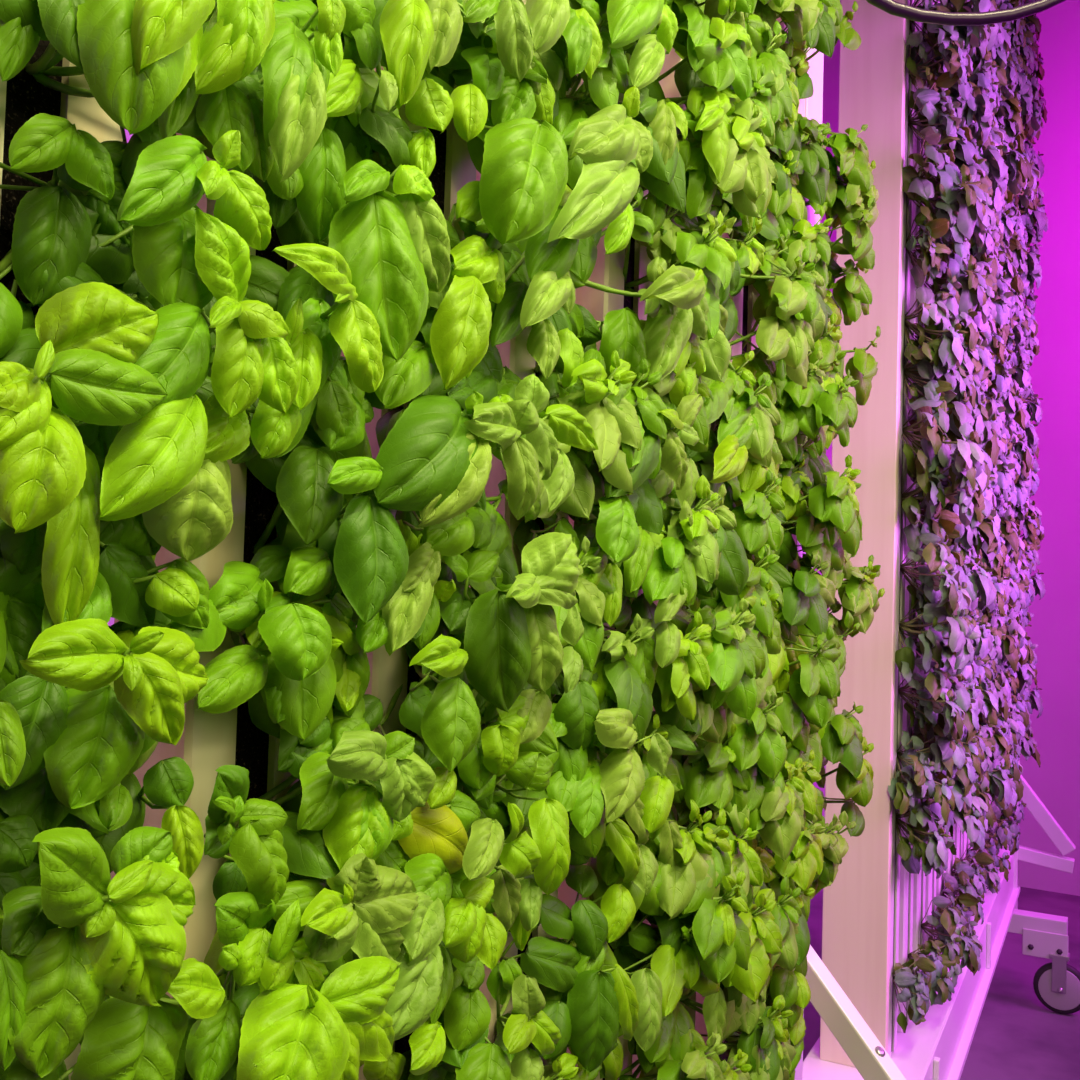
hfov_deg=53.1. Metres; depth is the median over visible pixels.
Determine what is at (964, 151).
basil plant
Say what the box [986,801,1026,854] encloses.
basil plant
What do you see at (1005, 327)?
basil plant
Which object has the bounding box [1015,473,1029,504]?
basil plant
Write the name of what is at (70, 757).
basil plant
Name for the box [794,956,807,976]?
basil plant
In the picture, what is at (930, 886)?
channel
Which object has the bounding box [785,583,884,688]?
basil plant
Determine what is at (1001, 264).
basil plant
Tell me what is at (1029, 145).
basil plant
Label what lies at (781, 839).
basil plant
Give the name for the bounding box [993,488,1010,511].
basil plant
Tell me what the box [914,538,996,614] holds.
basil plant
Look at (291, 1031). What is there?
basil plant
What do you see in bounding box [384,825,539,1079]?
basil plant
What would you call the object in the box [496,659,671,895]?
basil plant
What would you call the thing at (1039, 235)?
basil plant
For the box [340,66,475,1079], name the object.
channel
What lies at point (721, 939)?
basil plant
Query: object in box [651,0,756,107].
basil plant
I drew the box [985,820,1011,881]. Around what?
basil plant
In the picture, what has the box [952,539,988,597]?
basil plant
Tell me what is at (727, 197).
basil plant
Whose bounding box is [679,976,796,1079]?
basil plant
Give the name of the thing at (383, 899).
basil plant
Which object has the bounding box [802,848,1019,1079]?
tray
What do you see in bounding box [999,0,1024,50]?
basil plant
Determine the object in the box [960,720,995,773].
basil plant
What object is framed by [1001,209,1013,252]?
basil plant
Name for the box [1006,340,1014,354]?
basil plant
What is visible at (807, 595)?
basil plant
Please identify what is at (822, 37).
basil plant
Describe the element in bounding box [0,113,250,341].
basil plant
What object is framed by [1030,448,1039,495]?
basil plant
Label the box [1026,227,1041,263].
basil plant
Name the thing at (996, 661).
basil plant
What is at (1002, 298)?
basil plant
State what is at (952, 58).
basil plant
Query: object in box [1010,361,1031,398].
basil plant
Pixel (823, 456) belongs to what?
basil plant
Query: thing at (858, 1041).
rack
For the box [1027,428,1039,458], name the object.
basil plant
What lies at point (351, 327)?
basil plant
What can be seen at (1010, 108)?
basil plant
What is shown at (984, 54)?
basil plant
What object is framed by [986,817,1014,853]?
basil plant
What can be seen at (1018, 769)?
basil plant
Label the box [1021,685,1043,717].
basil plant
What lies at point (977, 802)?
basil plant
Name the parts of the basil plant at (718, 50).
stem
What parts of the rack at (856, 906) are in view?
panel, post, caster plate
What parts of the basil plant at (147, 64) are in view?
stem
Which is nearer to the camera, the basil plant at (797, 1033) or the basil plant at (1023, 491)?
the basil plant at (797, 1033)
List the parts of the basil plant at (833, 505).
stem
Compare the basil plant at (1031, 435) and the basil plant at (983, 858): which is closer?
the basil plant at (983, 858)
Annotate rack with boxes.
[794,47,906,1079]
[802,0,1079,1079]
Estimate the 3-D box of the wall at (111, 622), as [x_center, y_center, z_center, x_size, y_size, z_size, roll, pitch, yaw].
[-0.891,-1.081,2.654,0.100,5.700,9.500,0,-2,31]
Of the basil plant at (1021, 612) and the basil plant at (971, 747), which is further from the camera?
the basil plant at (1021, 612)
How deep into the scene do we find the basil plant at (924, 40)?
2.66 m
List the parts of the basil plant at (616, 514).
stem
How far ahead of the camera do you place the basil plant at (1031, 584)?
4.10 m
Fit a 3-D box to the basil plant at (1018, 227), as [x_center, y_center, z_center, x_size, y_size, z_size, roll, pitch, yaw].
[1.540,-1.135,3.658,0.230,0.260,0.136,4,-3,-42]
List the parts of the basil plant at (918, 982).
stem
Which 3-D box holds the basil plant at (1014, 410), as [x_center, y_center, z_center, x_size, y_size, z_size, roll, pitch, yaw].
[1.367,-0.471,3.298,0.281,0.264,0.159,3,-3,-40]
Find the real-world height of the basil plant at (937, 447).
0.263 m
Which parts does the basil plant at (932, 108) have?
stem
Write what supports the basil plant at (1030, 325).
attached to the channel
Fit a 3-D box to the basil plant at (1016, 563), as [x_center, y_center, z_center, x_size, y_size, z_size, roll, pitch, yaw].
[1.525,0.005,3.608,0.165,0.241,0.291,1,-2,20]
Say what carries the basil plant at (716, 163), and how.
attached to the channel at (608, 269)
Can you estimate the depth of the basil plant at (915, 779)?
2.35 m
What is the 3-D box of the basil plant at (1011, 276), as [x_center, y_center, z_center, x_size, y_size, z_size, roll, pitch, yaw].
[1.382,-0.874,3.329,0.147,0.249,0.258,0,-3,42]
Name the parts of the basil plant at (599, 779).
stem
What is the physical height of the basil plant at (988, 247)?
0.228 m
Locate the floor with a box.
[803,886,1079,1079]
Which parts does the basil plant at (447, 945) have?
stem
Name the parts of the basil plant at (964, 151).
stem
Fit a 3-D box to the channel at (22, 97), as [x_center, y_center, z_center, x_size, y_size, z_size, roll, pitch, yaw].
[-0.342,-0.196,0.671,0.085,2.380,0.128,0,-2,31]
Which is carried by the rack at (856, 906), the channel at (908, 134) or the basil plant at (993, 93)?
the channel at (908, 134)
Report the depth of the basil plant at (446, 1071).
0.92 m
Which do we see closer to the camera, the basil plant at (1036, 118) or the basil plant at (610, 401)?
the basil plant at (610, 401)
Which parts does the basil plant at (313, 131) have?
stem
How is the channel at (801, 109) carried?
on the rack at (858, 1041)
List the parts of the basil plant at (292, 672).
stem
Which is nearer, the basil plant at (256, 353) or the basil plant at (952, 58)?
the basil plant at (256, 353)
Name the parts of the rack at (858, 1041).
post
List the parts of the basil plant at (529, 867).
stem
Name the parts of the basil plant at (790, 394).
stem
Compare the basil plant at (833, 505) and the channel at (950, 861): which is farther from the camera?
the channel at (950, 861)
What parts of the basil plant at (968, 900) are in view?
stem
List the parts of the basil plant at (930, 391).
stem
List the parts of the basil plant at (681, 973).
stem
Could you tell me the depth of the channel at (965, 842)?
3.57 m
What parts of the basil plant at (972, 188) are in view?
stem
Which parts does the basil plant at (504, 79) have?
stem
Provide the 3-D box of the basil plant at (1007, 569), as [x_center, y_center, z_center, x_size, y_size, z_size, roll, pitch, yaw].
[1.426,0.112,3.441,0.155,0.230,0.286,0,-3,36]
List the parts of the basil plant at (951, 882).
stem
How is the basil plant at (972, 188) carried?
attached to the channel at (908, 134)
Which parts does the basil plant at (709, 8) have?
stem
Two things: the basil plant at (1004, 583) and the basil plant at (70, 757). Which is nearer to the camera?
the basil plant at (70, 757)
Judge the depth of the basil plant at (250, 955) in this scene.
0.67 m
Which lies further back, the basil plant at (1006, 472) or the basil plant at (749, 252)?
the basil plant at (1006, 472)
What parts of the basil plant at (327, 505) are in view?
stem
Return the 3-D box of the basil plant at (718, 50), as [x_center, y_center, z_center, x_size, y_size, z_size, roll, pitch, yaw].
[0.182,-0.536,1.316,0.160,0.213,0.243,0,-3,37]
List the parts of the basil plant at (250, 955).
stem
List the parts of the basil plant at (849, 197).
stem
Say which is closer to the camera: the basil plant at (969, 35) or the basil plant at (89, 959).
the basil plant at (89, 959)
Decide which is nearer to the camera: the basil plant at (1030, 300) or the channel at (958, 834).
the channel at (958, 834)
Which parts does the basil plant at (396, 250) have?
stem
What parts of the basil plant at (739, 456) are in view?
stem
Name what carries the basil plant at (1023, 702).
attached to the channel
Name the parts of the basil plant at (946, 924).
stem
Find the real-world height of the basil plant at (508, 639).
0.271 m
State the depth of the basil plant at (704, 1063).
1.25 m
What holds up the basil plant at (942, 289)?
attached to the channel at (919, 883)
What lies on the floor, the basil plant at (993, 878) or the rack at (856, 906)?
the rack at (856, 906)
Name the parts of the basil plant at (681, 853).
stem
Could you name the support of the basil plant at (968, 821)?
attached to the channel at (906, 878)
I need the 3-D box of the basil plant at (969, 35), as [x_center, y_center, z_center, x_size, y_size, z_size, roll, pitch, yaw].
[0.924,-1.194,2.431,0.204,0.271,0.248,2,-2,2]
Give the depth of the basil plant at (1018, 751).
3.68 m
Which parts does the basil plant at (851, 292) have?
stem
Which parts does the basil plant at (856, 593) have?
stem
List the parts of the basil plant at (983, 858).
stem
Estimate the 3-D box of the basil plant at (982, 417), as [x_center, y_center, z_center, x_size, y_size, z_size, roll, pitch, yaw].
[0.984,-0.321,2.594,0.289,0.287,0.159,3,-3,-39]
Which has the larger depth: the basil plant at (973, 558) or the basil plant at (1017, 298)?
the basil plant at (1017, 298)
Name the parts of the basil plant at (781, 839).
stem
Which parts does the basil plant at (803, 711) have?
stem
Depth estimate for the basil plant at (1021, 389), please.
3.75 m
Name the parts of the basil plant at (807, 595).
stem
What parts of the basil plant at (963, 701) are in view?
stem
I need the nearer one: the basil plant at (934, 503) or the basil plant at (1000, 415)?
the basil plant at (934, 503)
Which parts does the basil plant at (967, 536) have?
stem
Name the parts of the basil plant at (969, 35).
stem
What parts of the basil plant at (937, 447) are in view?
stem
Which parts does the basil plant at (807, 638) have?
stem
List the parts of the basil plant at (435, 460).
stem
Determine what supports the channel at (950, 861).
on the rack at (856, 906)
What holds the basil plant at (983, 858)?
attached to the channel at (950, 861)
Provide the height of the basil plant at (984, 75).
0.204 m
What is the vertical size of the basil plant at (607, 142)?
0.203 m
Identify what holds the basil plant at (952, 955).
attached to the channel at (906, 878)
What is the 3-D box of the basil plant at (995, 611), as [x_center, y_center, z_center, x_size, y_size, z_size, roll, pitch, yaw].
[1.336,0.257,3.287,0.135,0.190,0.245,0,-3,35]
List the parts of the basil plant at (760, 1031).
stem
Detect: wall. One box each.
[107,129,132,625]
[813,0,1079,895]
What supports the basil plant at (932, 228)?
attached to the channel at (908, 134)
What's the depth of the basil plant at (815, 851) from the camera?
1.53 m
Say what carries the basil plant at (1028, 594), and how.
attached to the channel
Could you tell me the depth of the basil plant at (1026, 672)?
3.83 m
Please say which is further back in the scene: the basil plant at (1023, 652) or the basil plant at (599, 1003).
the basil plant at (1023, 652)
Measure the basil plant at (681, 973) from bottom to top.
0.227 m
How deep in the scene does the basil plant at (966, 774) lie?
2.51 m
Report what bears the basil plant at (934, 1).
attached to the channel at (906, 878)
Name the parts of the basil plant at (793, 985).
stem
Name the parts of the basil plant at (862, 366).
stem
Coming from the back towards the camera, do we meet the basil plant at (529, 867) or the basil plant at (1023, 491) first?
the basil plant at (1023, 491)
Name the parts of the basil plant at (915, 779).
stem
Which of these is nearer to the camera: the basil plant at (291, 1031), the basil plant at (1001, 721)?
the basil plant at (291, 1031)
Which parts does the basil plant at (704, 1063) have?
stem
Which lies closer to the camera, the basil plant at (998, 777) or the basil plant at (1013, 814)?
the basil plant at (998, 777)
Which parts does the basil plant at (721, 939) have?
stem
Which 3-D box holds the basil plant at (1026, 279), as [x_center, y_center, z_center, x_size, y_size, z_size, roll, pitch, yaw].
[1.645,-0.849,3.817,0.171,0.240,0.313,0,-3,40]
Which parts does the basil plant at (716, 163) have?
stem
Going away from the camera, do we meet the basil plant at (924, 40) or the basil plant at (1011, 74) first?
the basil plant at (924, 40)
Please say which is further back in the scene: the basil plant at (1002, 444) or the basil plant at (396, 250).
the basil plant at (1002, 444)
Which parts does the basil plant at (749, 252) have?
stem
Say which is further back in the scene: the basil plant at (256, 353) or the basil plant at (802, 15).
the basil plant at (802, 15)
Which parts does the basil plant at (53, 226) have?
stem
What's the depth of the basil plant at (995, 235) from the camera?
2.83 m
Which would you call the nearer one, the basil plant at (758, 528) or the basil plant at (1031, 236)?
the basil plant at (758, 528)
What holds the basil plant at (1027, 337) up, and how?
attached to the channel
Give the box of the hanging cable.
[866,0,1065,25]
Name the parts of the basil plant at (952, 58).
stem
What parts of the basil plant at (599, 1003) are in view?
stem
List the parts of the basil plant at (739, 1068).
stem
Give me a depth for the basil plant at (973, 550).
2.93 m
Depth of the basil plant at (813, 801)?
1.57 m
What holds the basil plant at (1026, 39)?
attached to the channel at (965, 842)
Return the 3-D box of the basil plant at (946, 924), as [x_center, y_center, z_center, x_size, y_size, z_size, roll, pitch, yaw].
[1.033,0.997,2.722,0.149,0.220,0.229,1,-2,25]
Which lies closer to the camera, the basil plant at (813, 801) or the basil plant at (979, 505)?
the basil plant at (813, 801)
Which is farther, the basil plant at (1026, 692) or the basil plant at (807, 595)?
the basil plant at (1026, 692)
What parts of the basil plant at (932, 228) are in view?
stem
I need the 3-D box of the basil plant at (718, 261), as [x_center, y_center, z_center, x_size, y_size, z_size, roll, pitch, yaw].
[0.174,-0.299,1.295,0.146,0.221,0.212,2,-2,-1]
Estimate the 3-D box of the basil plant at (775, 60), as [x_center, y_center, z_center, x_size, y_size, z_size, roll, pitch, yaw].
[0.277,-0.619,1.469,0.158,0.215,0.277,0,-2,31]
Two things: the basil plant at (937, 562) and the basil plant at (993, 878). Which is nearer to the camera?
the basil plant at (937, 562)
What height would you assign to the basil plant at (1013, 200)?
0.240 m
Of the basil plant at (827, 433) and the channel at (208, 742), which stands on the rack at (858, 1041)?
the channel at (208, 742)
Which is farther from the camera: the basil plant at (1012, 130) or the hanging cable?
the basil plant at (1012, 130)
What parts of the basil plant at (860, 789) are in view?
stem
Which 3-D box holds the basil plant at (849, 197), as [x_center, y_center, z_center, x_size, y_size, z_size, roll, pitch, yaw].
[0.467,-0.561,1.822,0.272,0.202,0.140,3,-3,-35]
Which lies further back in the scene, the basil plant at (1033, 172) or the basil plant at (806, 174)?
the basil plant at (1033, 172)
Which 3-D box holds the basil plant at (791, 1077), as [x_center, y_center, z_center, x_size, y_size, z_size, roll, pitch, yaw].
[0.348,0.842,1.605,0.172,0.225,0.270,0,-2,31]
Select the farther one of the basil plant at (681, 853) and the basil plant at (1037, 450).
the basil plant at (1037, 450)
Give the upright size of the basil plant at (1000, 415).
0.206 m
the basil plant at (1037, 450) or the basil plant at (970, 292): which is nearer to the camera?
the basil plant at (970, 292)
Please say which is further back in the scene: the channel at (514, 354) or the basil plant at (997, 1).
the basil plant at (997, 1)
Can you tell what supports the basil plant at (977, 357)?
attached to the channel at (906, 878)
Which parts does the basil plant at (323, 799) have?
stem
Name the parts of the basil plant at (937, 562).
stem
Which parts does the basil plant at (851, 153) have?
stem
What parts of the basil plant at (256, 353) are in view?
stem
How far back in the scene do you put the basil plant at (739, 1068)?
1.36 m
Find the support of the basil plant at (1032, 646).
attached to the channel
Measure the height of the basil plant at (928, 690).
0.203 m
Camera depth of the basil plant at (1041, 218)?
4.12 m
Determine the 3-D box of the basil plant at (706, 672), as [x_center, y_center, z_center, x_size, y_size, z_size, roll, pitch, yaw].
[0.162,0.166,1.290,0.158,0.200,0.255,0,-3,42]
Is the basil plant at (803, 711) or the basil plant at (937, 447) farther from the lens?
the basil plant at (937, 447)
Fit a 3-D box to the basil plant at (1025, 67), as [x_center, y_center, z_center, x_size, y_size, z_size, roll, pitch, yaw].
[1.660,-1.727,3.850,0.134,0.214,0.230,1,-2,14]
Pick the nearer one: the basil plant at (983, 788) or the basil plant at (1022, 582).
the basil plant at (983, 788)
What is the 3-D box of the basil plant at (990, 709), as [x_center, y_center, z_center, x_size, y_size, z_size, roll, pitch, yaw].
[1.238,0.529,3.077,0.310,0.270,0.177,4,-3,-45]
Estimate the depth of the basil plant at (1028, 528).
4.13 m
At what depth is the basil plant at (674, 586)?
1.20 m
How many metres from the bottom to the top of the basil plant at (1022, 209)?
0.244 m
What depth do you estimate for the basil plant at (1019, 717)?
3.58 m
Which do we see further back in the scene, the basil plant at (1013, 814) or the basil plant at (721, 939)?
the basil plant at (1013, 814)
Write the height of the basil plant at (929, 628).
0.218 m
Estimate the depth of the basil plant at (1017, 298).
3.54 m
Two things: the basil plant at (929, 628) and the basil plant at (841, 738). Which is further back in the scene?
the basil plant at (929, 628)
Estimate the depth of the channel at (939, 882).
3.06 m
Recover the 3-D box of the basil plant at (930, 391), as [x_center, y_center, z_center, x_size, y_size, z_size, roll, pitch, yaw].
[0.903,-0.367,2.459,0.128,0.234,0.241,0,-3,40]
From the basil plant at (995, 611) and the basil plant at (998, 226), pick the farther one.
the basil plant at (995, 611)
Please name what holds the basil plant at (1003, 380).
attached to the channel at (939, 882)
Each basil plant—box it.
[0,0,274,171]
[0,84,273,332]
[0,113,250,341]
[0,262,347,477]
[0,282,232,689]
[0,618,208,872]
[0,757,240,1079]
[132,393,440,656]
[171,779,418,998]
[176,0,460,262]
[183,876,328,1079]
[184,930,405,1079]
[197,544,369,780]
[204,694,389,959]
[207,243,383,462]
[210,0,396,168]
[328,0,530,409]
[355,693,557,913]
[374,369,598,634]
[377,507,579,775]
[382,0,602,244]
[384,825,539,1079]
[386,206,583,693]
[399,987,517,1079]
[457,730,608,950]
[494,865,617,1079]
[495,884,662,1079]
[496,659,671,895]
[514,104,705,345]
[514,517,657,743]
[525,384,687,563]
[531,304,670,495]
[553,0,687,246]
[564,0,678,104]
[568,911,719,1079]
[589,808,750,983]
[590,711,735,919]
[600,598,765,754]
[605,1028,732,1079]
[614,484,748,642]
[623,191,740,382]
[630,100,777,268]
[634,266,713,451]
[637,394,720,584]
[639,0,774,145]
[639,1049,751,1079]
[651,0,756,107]
[672,755,804,909]
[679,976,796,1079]
[683,372,782,510]
[683,668,794,830]
[687,128,771,238]
[693,211,824,341]
[700,580,780,678]
[705,0,819,41]
[709,14,792,123]
[713,286,814,424]
[717,470,784,635]
[718,988,805,1075]
[721,838,801,1006]
[741,454,860,577]
[741,814,841,920]
[742,274,830,439]
[753,205,833,333]
[754,548,835,702]
[756,692,823,842]
[757,358,858,526]
[761,119,830,248]
[764,42,819,153]
[766,626,840,772]
[766,876,814,1027]
[769,810,855,898]
[772,0,842,57]
[772,736,873,876]
[777,295,880,405]
[783,452,861,556]
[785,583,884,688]
[788,523,880,636]
[789,1070,794,1079]
[793,195,875,336]
[794,160,878,261]
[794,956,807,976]
[798,113,873,207]
[798,342,845,455]
[806,1,860,60]
[818,697,862,778]
[888,731,962,824]
[892,957,935,1032]
[895,596,980,682]
[895,784,950,878]
[898,657,964,743]
[900,528,971,618]
[901,390,990,497]
[901,454,978,552]
[902,126,995,244]
[902,934,962,1005]
[903,323,975,427]
[904,276,968,382]
[906,25,972,98]
[906,206,969,286]
[907,431,986,522]
[908,71,960,165]
[908,365,998,467]
[909,0,998,79]
[911,240,996,323]
[911,710,975,796]
[912,647,979,743]
[913,607,971,681]
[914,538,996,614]
[918,308,988,381]
[918,610,980,680]
[919,485,981,564]
[920,175,987,268]
[921,117,1008,206]
[921,895,982,975]
[923,35,975,88]
[924,60,994,144]
[928,737,982,775]
[931,254,980,317]
[932,893,979,939]
[933,0,991,7]
[933,772,984,870]
[934,176,1004,215]
[934,768,993,827]
[935,773,987,836]
[936,674,984,715]
[941,869,986,923]
[945,477,1000,562]
[946,217,999,281]
[948,227,995,266]
[951,852,994,915]
[952,531,983,554]
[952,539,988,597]
[960,115,1003,156]
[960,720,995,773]
[960,842,999,893]
[965,540,983,610]
[967,0,996,80]
[967,47,991,93]
[967,541,1006,616]
[967,600,1007,659]
[967,833,997,890]
[968,605,993,659]
[970,655,983,684]
[971,52,998,90]
[971,78,999,127]
[972,49,1023,132]
[972,309,995,381]
[973,22,1010,82]
[974,267,1012,325]
[975,760,1012,805]
[976,654,1008,721]
[977,310,1004,363]
[978,680,1010,768]
[978,696,1011,736]
[979,381,986,406]
[980,147,1007,200]
[980,503,1002,577]
[981,572,1009,610]
[982,378,987,391]
[982,604,999,619]
[982,607,1028,666]
[983,448,992,470]
[983,554,1018,608]
[983,564,1028,613]
[983,603,1018,672]
[984,350,1015,401]
[984,447,1002,489]
[985,367,1025,430]
[985,389,1005,439]
[985,399,1009,455]
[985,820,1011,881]
[986,324,1009,364]
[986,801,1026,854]
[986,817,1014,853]
[988,3,1004,48]
[988,208,1003,243]
[988,653,1000,686]
[988,727,1023,809]
[989,727,1022,784]
[990,254,1005,299]
[991,300,1010,336]
[992,693,1028,744]
[993,449,1015,497]
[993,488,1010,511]
[993,801,1025,837]
[994,508,1006,562]
[995,0,1004,9]
[995,493,1019,553]
[995,656,1014,702]
[996,84,1023,154]
[996,118,1027,195]
[996,455,1016,508]
[997,241,1019,293]
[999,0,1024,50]
[1000,0,1015,28]
[1000,58,1016,91]
[1001,143,1025,215]
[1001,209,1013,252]
[1002,73,1032,109]
[1002,89,1025,152]
[1002,142,1039,194]
[1002,661,1019,694]
[1003,84,1020,116]
[1003,277,1017,335]
[1004,632,1037,668]
[1005,323,1025,355]
[1005,413,1020,483]
[1006,203,1024,237]
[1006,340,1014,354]
[1006,637,1034,696]
[1007,41,1022,88]
[1007,422,1031,481]
[1007,529,1024,572]
[1008,240,1016,250]
[1009,694,1031,730]
[1009,724,1024,756]
[1010,196,1025,243]
[1010,229,1027,277]
[1010,267,1023,317]
[1010,343,1030,371]
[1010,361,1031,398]
[1010,363,1026,395]
[1011,335,1035,365]
[1011,499,1028,530]
[1011,680,1030,699]
[1012,272,1033,324]
[1013,357,1031,405]
[1014,190,1034,210]
[1014,195,1033,215]
[1014,519,1027,570]
[1014,744,1021,760]
[1015,205,1027,248]
[1015,421,1038,453]
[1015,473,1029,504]
[1015,508,1036,544]
[1016,299,1037,338]
[1017,17,1033,65]
[1017,67,1032,102]
[1018,528,1039,573]
[1018,607,1022,622]
[1019,49,1027,71]
[1019,186,1037,210]
[1019,398,1029,430]
[1020,72,1044,137]
[1020,98,1032,122]
[1020,101,1043,140]
[1020,202,1047,231]
[1021,603,1033,628]
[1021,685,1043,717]
[1021,726,1040,767]
[1022,32,1037,73]
[1022,252,1041,289]
[1022,391,1042,424]
[1022,554,1032,607]
[1023,224,1028,251]
[1024,139,1037,165]
[1024,289,1037,314]
[1024,383,1036,402]
[1024,630,1037,684]
[1025,0,1039,31]
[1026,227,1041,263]
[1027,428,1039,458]
[1028,311,1039,354]
[1028,469,1033,490]
[1028,499,1044,541]
[1029,578,1034,601]
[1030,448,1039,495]
[1031,73,1047,122]
[1031,569,1045,599]
[1032,201,1042,241]
[1033,44,1044,80]
[1034,151,1043,177]
[1035,16,1041,41]
[1036,181,1046,222]
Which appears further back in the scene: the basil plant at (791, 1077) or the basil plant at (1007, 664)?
the basil plant at (1007, 664)
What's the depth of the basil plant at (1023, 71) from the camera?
3.94 m
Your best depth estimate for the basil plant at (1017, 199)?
3.98 m
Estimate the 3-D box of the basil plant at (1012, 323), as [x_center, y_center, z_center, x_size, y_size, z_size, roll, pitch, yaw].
[1.435,-0.729,3.469,0.267,0.239,0.138,3,-3,-34]
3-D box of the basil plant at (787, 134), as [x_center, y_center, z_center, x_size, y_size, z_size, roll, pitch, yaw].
[0.359,-0.675,1.653,0.110,0.229,0.225,1,-2,28]
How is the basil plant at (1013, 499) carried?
attached to the channel at (950, 861)
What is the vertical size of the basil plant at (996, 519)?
0.227 m
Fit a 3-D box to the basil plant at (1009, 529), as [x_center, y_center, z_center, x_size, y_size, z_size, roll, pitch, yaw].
[1.425,-0.026,3.417,0.156,0.285,0.291,1,-2,16]
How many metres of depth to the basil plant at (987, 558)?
3.07 m
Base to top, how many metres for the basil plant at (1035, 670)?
0.223 m
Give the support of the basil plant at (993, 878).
attached to the channel at (958, 834)
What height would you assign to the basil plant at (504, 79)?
0.292 m
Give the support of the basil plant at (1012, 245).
attached to the channel at (958, 834)
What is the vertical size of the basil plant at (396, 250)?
0.331 m
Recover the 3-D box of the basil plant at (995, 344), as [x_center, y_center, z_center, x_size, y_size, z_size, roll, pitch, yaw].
[1.270,-0.605,3.143,0.145,0.214,0.268,1,-2,8]
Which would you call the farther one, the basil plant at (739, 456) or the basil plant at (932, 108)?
the basil plant at (932, 108)
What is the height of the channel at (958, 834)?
3.935 m
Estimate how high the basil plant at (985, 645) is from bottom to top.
0.190 m
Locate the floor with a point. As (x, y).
(1016, 1037)
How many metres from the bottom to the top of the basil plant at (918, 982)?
0.168 m
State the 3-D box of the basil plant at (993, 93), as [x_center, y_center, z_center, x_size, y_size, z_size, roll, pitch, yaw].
[1.190,-1.159,2.981,0.146,0.236,0.269,1,-2,23]
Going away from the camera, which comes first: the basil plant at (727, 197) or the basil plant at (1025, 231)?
the basil plant at (727, 197)
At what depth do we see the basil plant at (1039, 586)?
4.28 m
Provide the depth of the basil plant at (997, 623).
3.10 m
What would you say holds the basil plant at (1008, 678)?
attached to the channel at (965, 842)
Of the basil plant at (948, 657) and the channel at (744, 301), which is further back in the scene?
the basil plant at (948, 657)
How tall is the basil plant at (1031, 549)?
0.221 m
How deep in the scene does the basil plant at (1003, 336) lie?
3.17 m
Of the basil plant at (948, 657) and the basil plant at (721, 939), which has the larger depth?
the basil plant at (948, 657)
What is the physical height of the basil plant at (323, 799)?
0.210 m
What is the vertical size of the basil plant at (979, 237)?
0.198 m
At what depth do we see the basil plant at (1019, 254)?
3.60 m
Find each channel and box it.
[0,40,122,1079]
[110,133,298,997]
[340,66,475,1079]
[469,0,580,1042]
[558,79,652,1079]
[632,47,713,1077]
[695,233,759,1045]
[765,18,805,855]
[888,0,914,1056]
[897,0,927,1032]
[912,0,939,958]
[925,772,935,955]
[935,826,945,938]
[945,824,954,897]
[955,823,962,895]
[962,832,968,860]
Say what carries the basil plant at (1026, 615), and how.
attached to the channel
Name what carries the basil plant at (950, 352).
attached to the channel at (908, 134)
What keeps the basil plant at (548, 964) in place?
attached to the channel at (514, 354)
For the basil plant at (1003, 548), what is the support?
attached to the channel at (950, 861)
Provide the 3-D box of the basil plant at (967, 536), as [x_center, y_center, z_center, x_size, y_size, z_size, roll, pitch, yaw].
[0.985,-0.046,2.621,0.130,0.236,0.242,0,-3,38]
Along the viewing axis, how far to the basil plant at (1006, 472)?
3.09 m
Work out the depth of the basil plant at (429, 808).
0.84 m
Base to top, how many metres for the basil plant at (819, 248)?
0.201 m
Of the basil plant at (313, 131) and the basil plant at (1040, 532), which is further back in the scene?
the basil plant at (1040, 532)
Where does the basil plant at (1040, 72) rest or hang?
attached to the channel
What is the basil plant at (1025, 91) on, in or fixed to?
attached to the channel at (965, 842)
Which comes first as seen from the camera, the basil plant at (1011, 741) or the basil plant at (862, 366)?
the basil plant at (862, 366)
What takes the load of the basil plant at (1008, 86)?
attached to the channel at (958, 834)
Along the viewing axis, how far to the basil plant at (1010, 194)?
3.52 m
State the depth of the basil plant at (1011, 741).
3.49 m
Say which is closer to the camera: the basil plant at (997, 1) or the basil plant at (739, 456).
the basil plant at (739, 456)

